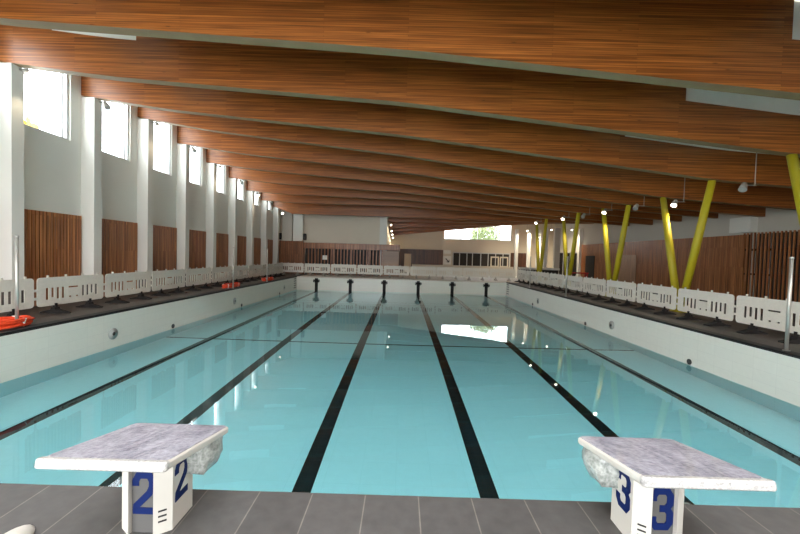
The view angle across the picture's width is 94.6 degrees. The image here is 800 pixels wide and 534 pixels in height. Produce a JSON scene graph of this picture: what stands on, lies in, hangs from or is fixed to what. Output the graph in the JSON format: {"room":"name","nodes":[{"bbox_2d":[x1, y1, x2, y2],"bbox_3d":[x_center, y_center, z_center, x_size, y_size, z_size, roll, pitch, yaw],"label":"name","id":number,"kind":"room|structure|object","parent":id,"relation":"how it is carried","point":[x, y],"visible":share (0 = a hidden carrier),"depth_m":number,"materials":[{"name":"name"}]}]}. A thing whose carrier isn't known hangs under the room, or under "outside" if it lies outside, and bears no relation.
{"room":"indoor swimming pool","nodes":[
{"label":"indoor swimming pool","id":0,"kind":"room"},
{"bbox_2d":[0,277,296,382],"bbox_3d":[-7.796,2.138,14.773,0.276,2.050,25.280,2,2,0],"label":"wall","id":1,"kind":"structure","parent":0,"point":[28,352],"depth_m":9.74,"materials":[{"name":"tile"}]},
{"bbox_2d":[0,276,296,336],"bbox_3d":[-7.794,1.081,14.767,0.260,0.062,25.330,2,2,0],"label":"trim","id":2,"kind":"structure","parent":1,"relation":"on","point":[109,312],"depth_m":9.73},
{"bbox_2d":[24,75,273,239],"bbox_3d":[-10.481,-2.454,12.691,0.350,11.400,37.400,2,2,0],"label":"wall","id":3,"kind":"structure","parent":0,"point":[52,163],"depth_m":13.24,"materials":[{"name":"white paint"}]},
{"bbox_2d":[0,62,23,279],"bbox_3d":[-10.118,-2.010,9.566,0.430,6.319,0.310,2,2,0],"label":"pilaster","id":4,"kind":"object","parent":3,"relation":"attached to","point":[11,77],"visible":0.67,"depth_m":9.44,"materials":[{"name":"white paint"}]},
{"bbox_2d":[24,73,68,139],"bbox_3d":[-10.360,-5.139,10.600,0.100,2.457,1.760,2,2,0],"label":"window","id":5,"kind":"structure","parent":3,"relation":"in","point":[64,78],"depth_m":11.40,"materials":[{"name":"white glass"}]},
{"bbox_2d":[24,209,81,306],"bbox_3d":[-10.339,-0.254,10.870,0.065,2.720,2.150,2,2,0],"label":"timber slatting","id":6,"kind":"object","parent":3,"relation":"attached to","point":[52,241],"visible":0.53,"depth_m":10.90,"materials":[{"name":"brown wood"}]},
{"bbox_2d":[81,97,101,274],"bbox_3d":[-10.101,-2.190,12.082,0.430,6.529,0.310,2,2,0],"label":"pilaster","id":7,"kind":"object","parent":3,"relation":"attached to","point":[91,108],"visible":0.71,"depth_m":11.95,"materials":[{"name":"white paint"}]},
{"bbox_2d":[102,104,128,160],"bbox_3d":[-10.343,-5.334,13.116,0.100,2.697,1.760,2,2,0],"label":"window","id":8,"kind":"structure","parent":3,"relation":"in","point":[125,153],"depth_m":13.93,"materials":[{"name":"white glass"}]},
{"bbox_2d":[102,219,137,296],"bbox_3d":[-10.325,-0.329,13.389,0.065,2.720,2.150,2,2,0],"label":"timber slatting","id":9,"kind":"object","parent":3,"relation":"attached to","point":[119,238],"visible":0.49,"depth_m":13.50,"materials":[{"name":"brown wood"}]},
{"bbox_2d":[1,266,273,311],"bbox_3d":[-10.146,0.605,17.509,0.445,0.620,26.145,2,2,0],"label":"baseboard","id":10,"kind":"structure","parent":3,"relation":"attached to","point":[22,291],"depth_m":12.00,"materials":[{"name":"tile"}]},
{"bbox_2d":[137,119,153,276],"bbox_3d":[-10.083,-2.384,14.597,0.430,6.769,0.310,2,2,0],"label":"pilaster","id":11,"kind":"object","parent":3,"relation":"attached to","point":[145,127],"visible":0.79,"depth_m":14.46,"materials":[{"name":"white paint"}]},
{"bbox_2d":[153,124,170,174],"bbox_3d":[-10.329,-5.408,15.635,0.100,2.697,1.760,2,2,0],"label":"window","id":12,"kind":"structure","parent":3,"relation":"in","point":[168,126],"depth_m":16.43,"materials":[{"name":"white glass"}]},
{"bbox_2d":[153,225,176,285],"bbox_3d":[-10.311,-0.403,15.907,0.065,2.720,2.150,2,2,0],"label":"timber slatting","id":13,"kind":"object","parent":3,"relation":"attached to","point":[164,238],"visible":0.51,"depth_m":16.10,"materials":[{"name":"brown wood"}]},
{"bbox_2d":[176,144,189,273],"bbox_3d":[-10.072,-2.348,17.119,0.430,6.549,0.310,2,2,0],"label":"pilaster","id":14,"kind":"object","parent":3,"relation":"attached to","point":[183,150],"visible":0.79,"depth_m":16.98,"materials":[{"name":"white paint"}]},
{"bbox_2d":[190,147,200,185],"bbox_3d":[-10.318,-5.373,18.157,0.100,2.477,1.760,2,2,0],"label":"window","id":15,"kind":"structure","parent":3,"relation":"in","point":[198,149],"depth_m":18.89,"materials":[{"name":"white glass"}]},
{"bbox_2d":[189,230,205,281],"bbox_3d":[-10.297,-0.477,18.426,0.065,2.720,2.150,2,2,0],"label":"timber slatting","id":16,"kind":"object","parent":3,"relation":"attached to","point":[197,239],"visible":0.48,"depth_m":18.63,"materials":[{"name":"brown wood"}]},
{"bbox_2d":[205,163,216,270],"bbox_3d":[-10.062,-2.308,19.642,0.430,6.319,0.310,2,2,0],"label":"pilaster","id":17,"kind":"object","parent":3,"relation":"attached to","point":[211,168],"visible":0.79,"depth_m":19.50,"materials":[{"name":"white paint"}]},
{"bbox_2d":[216,233,228,277],"bbox_3d":[-10.284,-0.552,20.945,0.065,2.720,2.150,2,2,0],"label":"timber slatting","id":18,"kind":"object","parent":3,"relation":"attached to","point":[221,239],"visible":0.41,"depth_m":21.21,"materials":[{"name":"brown wood"}]},
{"bbox_2d":[228,178,237,266],"bbox_3d":[-10.052,-2.252,22.164,0.430,6.059,0.310,2,2,0],"label":"pilaster","id":19,"kind":"object","parent":3,"relation":"attached to","point":[233,182],"visible":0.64,"depth_m":22.01,"materials":[{"name":"white paint"}]},
{"bbox_2d":[237,236,245,275],"bbox_3d":[-10.270,-0.626,23.464,0.065,2.720,2.150,2,2,0],"label":"timber slatting","id":20,"kind":"object","parent":3,"relation":"attached to","point":[241,240],"visible":0.41,"depth_m":23.80,"materials":[{"name":"brown wood"}]},
{"bbox_2d":[246,191,254,267],"bbox_3d":[-10.042,-2.177,24.688,0.430,5.759,0.310,2,2,0],"label":"pilaster","id":21,"kind":"object","parent":3,"relation":"attached to","point":[250,195],"visible":0.71,"depth_m":24.54,"materials":[{"name":"white paint"}]},
{"bbox_2d":[254,238,260,273],"bbox_3d":[-10.256,-0.701,25.983,0.065,2.720,2.150,2,2,0],"label":"timber slatting","id":22,"kind":"object","parent":3,"relation":"attached to","point":[257,241],"visible":0.37,"depth_m":26.45,"materials":[{"name":"brown wood"}]},
{"bbox_2d":[260,200,267,264],"bbox_3d":[-10.031,-2.122,27.210,0.430,5.499,0.310,2,2,0],"label":"pilaster","id":23,"kind":"object","parent":3,"relation":"attached to","point":[264,204],"visible":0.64,"depth_m":27.05,"materials":[{"name":"white paint"}]},
{"bbox_2d":[272,207,279,265],"bbox_3d":[-10.020,-2.106,29.732,0.430,5.319,0.310,2,2,0],"label":"pilaster","id":24,"kind":"object","parent":3,"relation":"attached to","point":[275,232],"visible":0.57,"depth_m":29.57,"materials":[{"name":"white paint"}]},
{"bbox_2d":[0,273,306,329],"bbox_3d":[-9.178,2.069,16.629,2.470,2.200,28.980,2,2,0],"label":"deck","id":25,"kind":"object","parent":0,"point":[35,311],"visible":0.11,"depth_m":11.34,"materials":[{"name":"tile"}]},
{"bbox_2d":[0,276,33,316],"bbox_3d":[-8.887,0.742,7.910,0.660,0.985,2.070,2,2,0],"label":"barrier","id":26,"kind":"object","parent":25,"relation":"on","point":[25,284],"visible":0.91,"depth_m":8.49,"materials":[{"name":"plastic"}]},
{"bbox_2d":[14,235,19,318],"bbox_3d":[-8.075,0.294,7.777,0.120,1.910,0.120,2,2,0],"label":"flag pole","id":27,"kind":"object","parent":25,"relation":"on","point":[15,236],"visible":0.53,"depth_m":7.76,"materials":[{"name":"metal"}]},
{"bbox_2d":[0,315,34,330],"bbox_3d":[-8.197,1.161,7.530,0.684,0.189,1.306,2,2,0],"label":"rope coil","id":28,"kind":"object","parent":25,"relation":"on","point":[7,322],"visible":0.98,"depth_m":7.72,"materials":[{"name":"fabric"}]},
{"bbox_2d":[34,273,102,313],"bbox_3d":[-8.876,0.681,9.989,0.660,0.985,2.070,2,2,0],"label":"barrier","id":29,"kind":"object","parent":25,"relation":"on","point":[66,281],"visible":1,"depth_m":9.84,"materials":[{"name":"plastic"}]},
{"bbox_2d":[103,270,151,302],"bbox_3d":[-8.864,0.620,12.068,0.660,0.985,2.070,2,2,0],"label":"barrier","id":30,"kind":"object","parent":25,"relation":"on","point":[114,277],"visible":1,"depth_m":11.94,"materials":[{"name":"plastic"}]},
{"bbox_2d":[150,268,186,295],"bbox_3d":[-8.853,0.558,14.147,0.660,0.985,2.070,2,2,0],"label":"barrier","id":31,"kind":"object","parent":25,"relation":"on","point":[165,273],"visible":1,"depth_m":14.03,"materials":[{"name":"plastic"}]},
{"bbox_2d":[185,267,212,290],"bbox_3d":[-8.841,0.497,16.226,0.660,0.985,2.070,2,2,0],"label":"barrier","id":32,"kind":"object","parent":25,"relation":"on","point":[200,279],"visible":1,"depth_m":16.16,"materials":[{"name":"plastic"}]},
{"bbox_2d":[211,266,231,286],"bbox_3d":[-8.830,0.435,18.305,0.660,0.985,2.070,2,2,0],"label":"barrier","id":33,"kind":"object","parent":25,"relation":"on","point":[226,270],"visible":0.99,"depth_m":18.14,"materials":[{"name":"plastic"}]},
{"bbox_2d":[230,265,250,283],"bbox_3d":[-8.818,0.374,20.384,0.660,0.985,2.070,2,2,0],"label":"barrier","id":34,"kind":"object","parent":25,"relation":"on","point":[239,270],"visible":0.93,"depth_m":20.48,"materials":[{"name":"plastic"}]},
{"bbox_2d":[247,264,261,280],"bbox_3d":[-8.806,0.313,22.463,0.660,0.985,2.070,2,2,0],"label":"barrier","id":35,"kind":"object","parent":25,"relation":"on","point":[251,267],"visible":1,"depth_m":22.43,"materials":[{"name":"plastic"}]},
{"bbox_2d":[278,262,303,274],"bbox_3d":[-8.625,0.122,29.064,2.070,0.985,0.660,2,2,0],"label":"barrier","id":36,"kind":"object","parent":25,"relation":"on","point":[290,269],"visible":0.9,"depth_m":29.05,"materials":[{"name":"plastic"}]},
{"bbox_2d":[279,241,303,273],"bbox_3d":[-9.037,-0.814,30.605,2.000,2.700,0.130,2,2,0],"label":"timber slatting","id":37,"kind":"object","parent":25,"relation":"on","point":[289,251],"visible":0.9,"depth_m":30.54,"materials":[{"name":"brown wood"}]},
{"bbox_2d":[279,209,387,275],"bbox_3d":[-5.650,-2.516,31.121,9.130,10.700,0.300,2,2,0],"label":"wall","id":38,"kind":"structure","parent":0,"point":[317,228],"depth_m":30.95,"materials":[{"name":"beige paint"}]},
{"bbox_2d":[282,211,292,273],"bbox_3d":[-9.401,-2.062,30.830,0.800,5.200,0.350,2,2,0],"label":"trim","id":39,"kind":"structure","parent":38,"relation":"attached to","point":[287,218],"depth_m":30.62,"materials":[{"name":"grey paint"}]},
{"bbox_2d":[293,214,303,240],"bbox_3d":[-8.501,-2.036,30.826,0.800,5.200,0.350,2,2,0],"label":"trim","id":40,"kind":"structure","parent":38,"relation":"attached to","point":[298,219],"depth_m":30.62,"materials":[{"name":"white paint"}]},
{"bbox_2d":[379,217,387,275],"bbox_3d":[-1.404,-1.835,30.718,0.600,5.200,0.500,2,2,0],"label":"trim","id":41,"kind":"structure","parent":38,"relation":"attached to","point":[383,220],"depth_m":30.44,"materials":[{"name":"white paint"}]},
{"bbox_2d":[0,290,799,507],"bbox_3d":[0.006,2.245,14.629,15.398,0.001,25.071,2,2,0],"label":"pool water","id":42,"kind":"object","parent":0,"point":[314,391],"visible":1,"depth_m":6.74,"materials":[{"name":"liquid"}]},
{"bbox_2d":[0,483,799,533],"bbox_3d":[0.915,2.711,-1.916,26.000,2.582,8.020,2,2,0],"label":"deck","id":43,"kind":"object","parent":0,"point":[52,509],"depth_m":1.91,"materials":[{"name":"tile"}]},
{"bbox_2d":[5,524,34,533],"bbox_3d":[-1.727,1.207,1.606,0.110,0.066,0.260,2,2,0],"label":"float","id":44,"kind":"object","parent":43,"relation":"on","point":[25,529],"visible":1,"depth_m":1.67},
{"bbox_2d":[34,423,227,533],"bbox_3d":[-1.200,1.007,1.773,0.531,0.486,0.608,2,2,0],"label":"starting block","id":45,"kind":"object","parent":43,"relation":"on","point":[157,462],"visible":1,"depth_m":1.73,"materials":[{"name":"grey plastic"}]},
{"bbox_2d":[578,436,776,533],"bbox_3d":[1.222,1.075,1.762,0.531,0.486,0.610,2,2,0],"label":"starting block","id":46,"kind":"object","parent":43,"relation":"on","point":[648,478],"visible":1,"depth_m":1.72,"materials":[{"name":"grey plastic"}]},
{"bbox_2d":[297,277,505,294],"bbox_3d":[0.073,1.988,27.241,15.400,2.050,0.260,2,2,0],"label":"wall","id":47,"kind":"structure","parent":0,"point":[303,283],"depth_m":27.15,"materials":[{"name":"tile"}]},
{"bbox_2d":[297,276,505,282],"bbox_3d":[0.232,0.940,27.264,15.660,0.050,0.250,2,2,0],"label":"trim","id":48,"kind":"structure","parent":47,"relation":"on","point":[297,276],"depth_m":27.15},
{"bbox_2d":[302,272,606,284],"bbox_3d":[4.512,1.914,34.722,24.200,2.200,14.650,2,2,0],"label":"deck","id":49,"kind":"object","parent":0,"point":[409,276],"visible":0.07,"depth_m":29.35,"materials":[{"name":"tile"}]},
{"bbox_2d":[304,263,329,275],"bbox_3d":[-6.546,0.180,29.055,2.070,0.985,0.660,2,2,0],"label":"barrier","id":50,"kind":"object","parent":49,"relation":"on","point":[307,265],"visible":1,"depth_m":29.04,"materials":[{"name":"plastic"}]},
{"bbox_2d":[330,264,355,276],"bbox_3d":[-4.467,0.238,29.045,2.070,0.985,0.660,2,2,0],"label":"barrier","id":51,"kind":"object","parent":49,"relation":"on","point":[342,267],"visible":1,"depth_m":29.03,"materials":[{"name":"plastic"}]},
{"bbox_2d":[303,242,399,276],"bbox_3d":[-3.990,-0.613,30.593,7.900,2.620,0.750,2,2,0],"label":"cabin","id":52,"kind":"object","parent":49,"relation":"on","point":[337,253],"visible":0.88,"depth_m":30.24,"materials":[{"name":"brown wood"}]},
{"bbox_2d":[356,264,382,276],"bbox_3d":[-2.388,0.297,29.035,2.070,0.985,0.660,2,2,0],"label":"barrier","id":53,"kind":"object","parent":49,"relation":"on","point":[370,268],"visible":1,"depth_m":29.02,"materials":[{"name":"plastic"}]},
{"bbox_2d":[383,265,408,277],"bbox_3d":[-0.308,0.355,29.025,2.070,0.985,0.660,2,2,0],"label":"barrier","id":54,"kind":"object","parent":49,"relation":"on","point":[395,272],"visible":0.99,"depth_m":29.01,"materials":[{"name":"plastic"}]},
{"bbox_2d":[409,266,435,278],"bbox_3d":[1.771,0.413,29.015,2.070,0.985,0.660,2,2,0],"label":"barrier","id":55,"kind":"object","parent":49,"relation":"on","point":[412,268],"visible":1,"depth_m":29.00,"materials":[{"name":"plastic"}]},
{"bbox_2d":[436,266,461,279],"bbox_3d":[3.850,0.472,29.006,2.070,0.985,0.660,2,2,0],"label":"barrier","id":56,"kind":"object","parent":49,"relation":"on","point":[449,270],"visible":1,"depth_m":28.99,"materials":[{"name":"plastic"}]},
{"bbox_2d":[462,267,488,279],"bbox_3d":[5.929,0.530,28.996,2.070,0.985,0.660,2,2,0],"label":"barrier","id":57,"kind":"object","parent":49,"relation":"on","point":[476,271],"visible":1,"depth_m":28.98,"materials":[{"name":"plastic"}]},
{"bbox_2d":[489,268,514,280],"bbox_3d":[8.008,0.589,28.986,2.070,0.985,0.660,2,2,0],"label":"barrier","id":58,"kind":"object","parent":49,"relation":"on","point":[501,275],"visible":0.99,"depth_m":28.97,"materials":[{"name":"plastic"}]},
{"bbox_2d":[514,229,518,276],"bbox_3d":[11.353,-1.371,36.063,0.280,4.667,0.300,2,2,0],"label":"pillar","id":59,"kind":"structure","parent":49,"relation":"on","point":[516,230],"depth_m":35.93,"materials":[{"name":"white paint"}]},
{"bbox_2d":[526,229,530,266],"bbox_3d":[12.552,-1.337,36.057,0.280,4.667,0.300,2,2,0],"label":"pillar","id":60,"kind":"structure","parent":49,"relation":"on","point":[529,230],"depth_m":35.91,"materials":[{"name":"white paint"}]},
{"bbox_2d":[518,267,559,279],"bbox_3d":[12.039,0.584,32.015,3.400,1.040,0.500,2,2,0],"label":"counter","id":61,"kind":"object","parent":49,"relation":"on","point":[546,270],"depth_m":31.81,"materials":[{"name":"paint"}]},
{"bbox_2d":[518,267,559,269],"bbox_3d":[12.051,0.154,32.002,3.400,0.180,0.500,2,2,0],"label":"countertop","id":62,"kind":"structure","parent":61,"relation":"on","point":[526,268],"depth_m":31.75,"materials":[{"name":"white paint"}]},
{"bbox_2d":[535,219,547,281],"bbox_3d":[10.772,-1.207,28.352,0.560,4.764,2.723,2,2,0],"label":"v-column","id":63,"kind":"structure","parent":49,"relation":"on","point":[539,259],"depth_m":27.97,"materials":[{"name":"yellow metal"}]},
{"bbox_2d":[552,228,560,272],"bbox_3d":[14.350,-1.221,33.850,0.500,4.667,0.300,2,2,0],"label":"pillar","id":64,"kind":"structure","parent":49,"relation":"on","point":[557,231],"depth_m":33.70,"materials":[{"name":"grey paint"}]},
{"bbox_2d":[559,252,577,278],"bbox_3d":[15.583,-0.144,34.575,2.020,2.500,0.100,2,2,0],"label":"glazed lobby","id":65,"kind":"object","parent":49,"relation":"on","point":[561,263],"visible":0.3,"depth_m":34.56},
{"bbox_2d":[577,229,582,276],"bbox_3d":[16.624,-1.160,33.939,0.450,4.667,0.300,2,2,0],"label":"pillar","id":66,"kind":"structure","parent":49,"relation":"on","point":[580,232],"depth_m":33.81,"materials":[{"name":"white paint"}]},
{"bbox_2d":[412,264,512,275],"bbox_3d":[6.165,0.332,36.492,10.000,0.950,0.200,2,2,0],"label":"wall","id":67,"kind":"structure","parent":0,"point":[416,265],"depth_m":36.39,"materials":[{"name":"beige paint"}]},
{"bbox_2d":[390,224,554,267],"bbox_3d":[7.860,-2.410,40.254,18.400,10.700,0.300,2,2,0],"label":"wall","id":68,"kind":"structure","parent":0,"point":[429,240],"depth_m":40.10,"materials":[{"name":"beige paint"}]},
{"bbox_2d":[399,249,442,271],"bbox_3d":[1.834,-0.683,40.148,5.650,2.480,0.080,2,2,0],"label":"wall panel","id":69,"kind":"object","parent":68,"relation":"attached to","point":[418,256],"depth_m":40.09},
{"bbox_2d":[452,252,509,266],"bbox_3d":[8.803,-0.396,40.048,6.200,2.300,0.180,2,2,0],"label":"glazed entrance","id":70,"kind":"object","parent":68,"relation":"attached to","point":[459,258],"visible":0.65,"depth_m":40.04,"materials":[{"name":"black glass"}]},
{"bbox_2d":[510,253,525,274],"bbox_3d":[12.903,-0.323,40.097,1.800,2.380,0.080,2,2,0],"label":"wall panel","id":71,"kind":"object","parent":68,"relation":"attached to","point":[521,256],"depth_m":40.05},
{"bbox_2d":[506,283,799,406],"bbox_3d":[7.802,2.576,14.700,0.276,2.050,25.280,2,2,0],"label":"wall","id":72,"kind":"structure","parent":0,"point":[776,375],"depth_m":9.70,"materials":[{"name":"tile"}]},
{"bbox_2d":[506,282,799,358],"bbox_3d":[7.859,1.524,14.568,0.260,0.062,25.080,2,2,0],"label":"trim","id":73,"kind":"structure","parent":72,"relation":"on","point":[793,354],"depth_m":9.81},
{"bbox_2d":[782,257,794,350],"bbox_3d":[7.887,0.749,7.482,0.120,1.910,0.120,2,2,0],"label":"pole","id":74,"kind":"object","parent":73,"relation":"on","point":[791,259],"visible":1,"depth_m":7.46,"materials":[{"name":"metal"}]},
{"bbox_2d":[514,283,799,352],"bbox_3d":[12.227,2.728,14.579,8.540,2.200,25.080,2,2,0],"label":"deck","id":75,"kind":"object","parent":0,"point":[772,338],"visible":0.12,"depth_m":11.76,"materials":[{"name":"tile"}]},
{"bbox_2d":[535,271,550,287],"bbox_3d":[9.042,0.782,23.429,0.660,0.985,2.070,2,2,0],"label":"barrier","id":76,"kind":"object","parent":75,"relation":"on","point":[540,276],"visible":1,"depth_m":23.37,"materials":[{"name":"plastic"}]},
{"bbox_2d":[546,273,564,290],"bbox_3d":[9.030,0.844,21.349,0.660,0.985,2.070,2,2,0],"label":"barrier","id":77,"kind":"object","parent":75,"relation":"on","point":[553,278],"visible":0.99,"depth_m":21.16,"materials":[{"name":"plastic"}]},
{"bbox_2d":[562,213,580,283],"bbox_3d":[10.692,-0.991,23.317,0.560,4.628,2.723,2,2,0],"label":"v-column","id":78,"kind":"structure","parent":75,"relation":"on","point":[574,242],"depth_m":22.86,"materials":[{"name":"yellow metal"}]},
{"bbox_2d":[561,275,583,294],"bbox_3d":[9.019,0.905,19.270,0.660,0.985,2.070,2,2,0],"label":"barrier","id":79,"kind":"object","parent":75,"relation":"on","point":[574,285],"visible":0.88,"depth_m":19.05,"materials":[{"name":"plastic"}]},
{"bbox_2d":[580,276,607,299],"bbox_3d":[9.008,0.967,17.191,0.660,0.985,2.070,2,2,0],"label":"barrier","id":80,"kind":"object","parent":75,"relation":"on","point":[596,290],"visible":0.99,"depth_m":17.03,"materials":[{"name":"plastic"}]},
{"bbox_2d":[601,205,630,295],"bbox_3d":[10.563,-0.807,18.281,0.560,4.553,2.722,2,2,0],"label":"v-column","id":81,"kind":"structure","parent":75,"relation":"on","point":[619,254],"depth_m":17.88,"materials":[{"name":"yellow metal"}]},
{"bbox_2d":[604,279,636,305],"bbox_3d":[8.996,1.028,15.112,0.660,0.985,2.070,2,2,0],"label":"barrier","id":82,"kind":"object","parent":75,"relation":"on","point":[612,286],"visible":1,"depth_m":14.98,"materials":[{"name":"plastic"}]},
{"bbox_2d":[634,283,676,314],"bbox_3d":[8.985,1.089,13.033,0.660,0.985,2.070,2,2,0],"label":"barrier","id":83,"kind":"object","parent":75,"relation":"on","point":[654,298],"visible":1,"depth_m":12.85,"materials":[{"name":"plastic"}]},
{"bbox_2d":[660,180,715,312],"bbox_3d":[10.134,-0.630,13.246,0.560,4.473,2.722,2,2,0],"label":"v-column","id":84,"kind":"structure","parent":75,"relation":"on","point":[701,224],"depth_m":12.82,"materials":[{"name":"yellow metal"}]},
{"bbox_2d":[676,287,734,326],"bbox_3d":[8.973,1.151,10.954,0.660,0.985,2.070,2,2,0],"label":"barrier","id":85,"kind":"object","parent":75,"relation":"on","point":[729,299],"visible":1,"depth_m":10.76,"materials":[{"name":"plastic"}]},
{"bbox_2d":[733,294,799,343],"bbox_3d":[8.961,1.212,8.875,0.660,0.985,2.070,2,2,0],"label":"barrier","id":86,"kind":"object","parent":75,"relation":"on","point":[766,304],"visible":0.88,"depth_m":9.01,"materials":[{"name":"plastic"}]},
{"bbox_2d":[740,230,799,301],"bbox_3d":[16.008,0.241,10.223,0.120,3.200,14.200,2,2,0],"label":"slatted screen","id":87,"kind":"object","parent":75,"relation":"on","point":[789,248],"visible":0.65,"depth_m":15.99,"materials":[{"name":"brown wood"}]},
{"bbox_2d":[753,231,799,301],"bbox_3d":[16.457,0.266,10.121,0.140,3.180,14.000,2,2,0],"label":"wall","id":88,"kind":"structure","parent":75,"relation":"on","point":[796,231],"depth_m":16.09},
{"bbox_2d":[786,154,799,225],"bbox_3d":[9.810,-0.616,8.206,0.560,4.725,2.723,2,2,0],"label":"v-column","id":89,"kind":"structure","parent":75,"relation":"on","point":[793,162],"depth_m":9.21,"materials":[{"name":"yellow metal"}]},
{"bbox_2d":[555,208,799,295],"bbox_3d":[16.793,-1.846,17.861,0.300,11.400,48.000,2,2,0],"label":"wall","id":90,"kind":"structure","parent":0,"point":[775,220],"depth_m":21.68,"materials":[{"name":"grey paint"}]},
{"bbox_2d":[580,234,749,299],"bbox_3d":[16.557,-0.181,25.614,0.140,3.200,16.200,2,2,0],"label":"cladding","id":91,"kind":"object","parent":90,"relation":"attached to","point":[718,268],"visible":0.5,"depth_m":21.24,"materials":[{"name":"brown wood"}]},
{"bbox_2d":[585,256,594,277],"bbox_3d":[16.485,0.116,32.077,0.040,2.180,1.500,2,2,0],"label":"door","id":92,"kind":"structure","parent":91,"relation":"attached to","point":[590,260],"depth_m":31.93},
{"bbox_2d":[618,255,636,282],"bbox_3d":[16.456,0.247,26.778,0.040,2.230,2.100,2,2,0],"label":"door","id":93,"kind":"structure","parent":91,"relation":"attached to","point":[627,272],"depth_m":26.57,"materials":[{"name":"brown wood"}]},
{"bbox_2d":[729,216,757,232],"bbox_3d":[16.471,-2.009,17.707,0.350,0.717,1.100,2,2,0],"label":"trim","id":94,"kind":"structure","parent":90,"relation":"attached to","point":[749,224],"depth_m":17.50,"materials":[{"name":"white paint"}]},
{"bbox_3d":[3.281,-5.811,17.388,26.930,3.066,46.560,2,2,0],"label":"ceiling","id":95,"kind":"structure","parent":0,"visible":0},
{"bbox_2d":[0,0,799,100],"bbox_3d":[3.194,-4.475,6.868,26.930,3.613,0.250,2,2,0],"label":"ceiling beam","id":96,"kind":"structure","parent":95,"relation":"attached to","point":[747,47],"depth_m":6.76,"materials":[{"name":"wood"}]},
{"bbox_2d":[792,0,799,39],"bbox_3d":[9.656,-4.262,6.839,4.998,1.094,0.190,2,2,0],"label":"ceiling","id":97,"kind":"structure","parent":96,"relation":"on","point":[796,16],"depth_m":6.75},
{"bbox_2d":[0,25,799,157],"bbox_3d":[3.209,-4.582,9.386,26.930,3.918,0.250,2,2,0],"label":"ceiling beam","id":98,"kind":"structure","parent":95,"relation":"attached to","point":[652,111],"depth_m":9.28,"materials":[{"name":"wood"}]},
{"bbox_2d":[19,68,36,80],"bbox_3d":[-9.618,-4.967,9.538,0.456,0.315,0.237,2,2,22],"label":"floodlight","id":99,"kind":"object","parent":98,"relation":"attached to","point":[28,74],"visible":1,"depth_m":9.47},
{"bbox_2d":[54,30,135,39],"bbox_3d":[-7.705,-6.198,9.399,2.158,0.921,0.190,2,2,0],"label":"ceiling","id":100,"kind":"structure","parent":98,"relation":"on","point":[127,37],"depth_m":9.31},
{"bbox_2d":[686,88,799,114],"bbox_3d":[9.667,-4.246,9.360,4.998,1.154,0.190,2,2,0],"label":"ceiling","id":101,"kind":"structure","parent":98,"relation":"on","point":[778,105],"depth_m":9.27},
{"bbox_2d":[273,202,595,223],"bbox_3d":[3.316,-4.992,29.543,26.930,2.404,0.250,2,2,0],"label":"ceiling beam","id":102,"kind":"structure","parent":95,"relation":"attached to","point":[294,208],"depth_m":29.46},
{"bbox_2d":[81,76,799,188],"bbox_3d":[3.225,-4.710,11.903,26.930,4.246,0.250,2,2,0],"label":"ceiling beam","id":103,"kind":"structure","parent":95,"relation":"attached to","point":[518,137],"depth_m":11.80,"materials":[{"name":"wood"}]},
{"bbox_2d":[625,135,763,153],"bbox_3d":[9.678,-4.227,11.882,4.998,1.187,0.190,2,2,0],"label":"ceiling","id":104,"kind":"structure","parent":103,"relation":"on","point":[625,135],"depth_m":11.80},
{"bbox_2d":[390,226,496,235],"bbox_3d":[7.930,-4.992,39.602,17.800,3.731,0.250,2,2,0],"label":"ceiling beam","id":105,"kind":"structure","parent":95,"relation":"attached to","point":[435,230],"depth_m":39.55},
{"bbox_2d":[261,192,629,225],"bbox_3d":[3.298,-4.789,27.027,26.930,2.851,0.250,2,2,0],"label":"ceiling beam","id":106,"kind":"structure","parent":95,"relation":"attached to","point":[273,197],"depth_m":26.93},
{"bbox_2d":[246,180,652,224],"bbox_3d":[3.286,-4.784,24.507,26.930,3.249,0.250,2,2,0],"label":"ceiling beam","id":107,"kind":"structure","parent":95,"relation":"attached to","point":[254,186],"depth_m":24.41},
{"bbox_2d":[229,166,681,221],"bbox_3d":[3.276,-4.860,21.983,26.930,3.571,0.250,2,2,0],"label":"ceiling beam","id":108,"kind":"structure","parent":95,"relation":"attached to","point":[234,172],"depth_m":21.89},
{"bbox_2d":[390,224,527,231],"bbox_3d":[7.914,-4.864,37.084,17.800,3.138,0.250,2,2,0],"label":"ceiling beam","id":109,"kind":"structure","parent":95,"relation":"attached to","point":[448,227],"depth_m":37.02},
{"bbox_2d":[206,149,717,218],"bbox_3d":[3.265,-4.886,19.462,26.930,3.910,0.250,2,2,0],"label":"ceiling beam","id":110,"kind":"structure","parent":95,"relation":"attached to","point":[212,156],"depth_m":19.37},
{"bbox_2d":[389,222,534,227],"bbox_3d":[7.899,-4.741,34.567,17.800,2.635,0.250,2,2,0],"label":"ceiling beam","id":111,"kind":"structure","parent":95,"relation":"attached to","point":[394,224],"depth_m":34.49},
{"bbox_2d":[137,107,795,209],"bbox_3d":[3.240,-4.834,14.421,26.930,4.645,0.250,2,2,0],"label":"ceiling beam","id":112,"kind":"structure","parent":95,"relation":"attached to","point":[641,183],"depth_m":14.31,"materials":[{"name":"wood"}]},
{"bbox_2d":[177,126,765,216],"bbox_3d":[3.252,-4.841,16.942,26.930,4.330,0.250,2,2,0],"label":"ceiling beam","id":113,"kind":"structure","parent":95,"relation":"attached to","point":[251,146],"depth_m":16.84,"materials":[{"name":"wood"}]},
{"bbox_2d":[388,217,588,223],"bbox_3d":[7.886,-4.684,32.047,17.800,2.002,0.250,2,2,0],"label":"ceiling beam","id":114,"kind":"structure","parent":95,"relation":"attached to","point":[390,219],"depth_m":31.97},
{"label":"outside","id":115,"kind":"structure","parent":0,"visible":0},
{"bbox_2d":[469,227,501,239],"bbox_3d":[11.562,-2.549,49.911,4.569,7.219,4.529,2,2,0],"label":"tree","id":116,"kind":"object","parent":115,"point":[485,232],"visible":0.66,"depth_m":48.63,"materials":[{"name":"green plant"}]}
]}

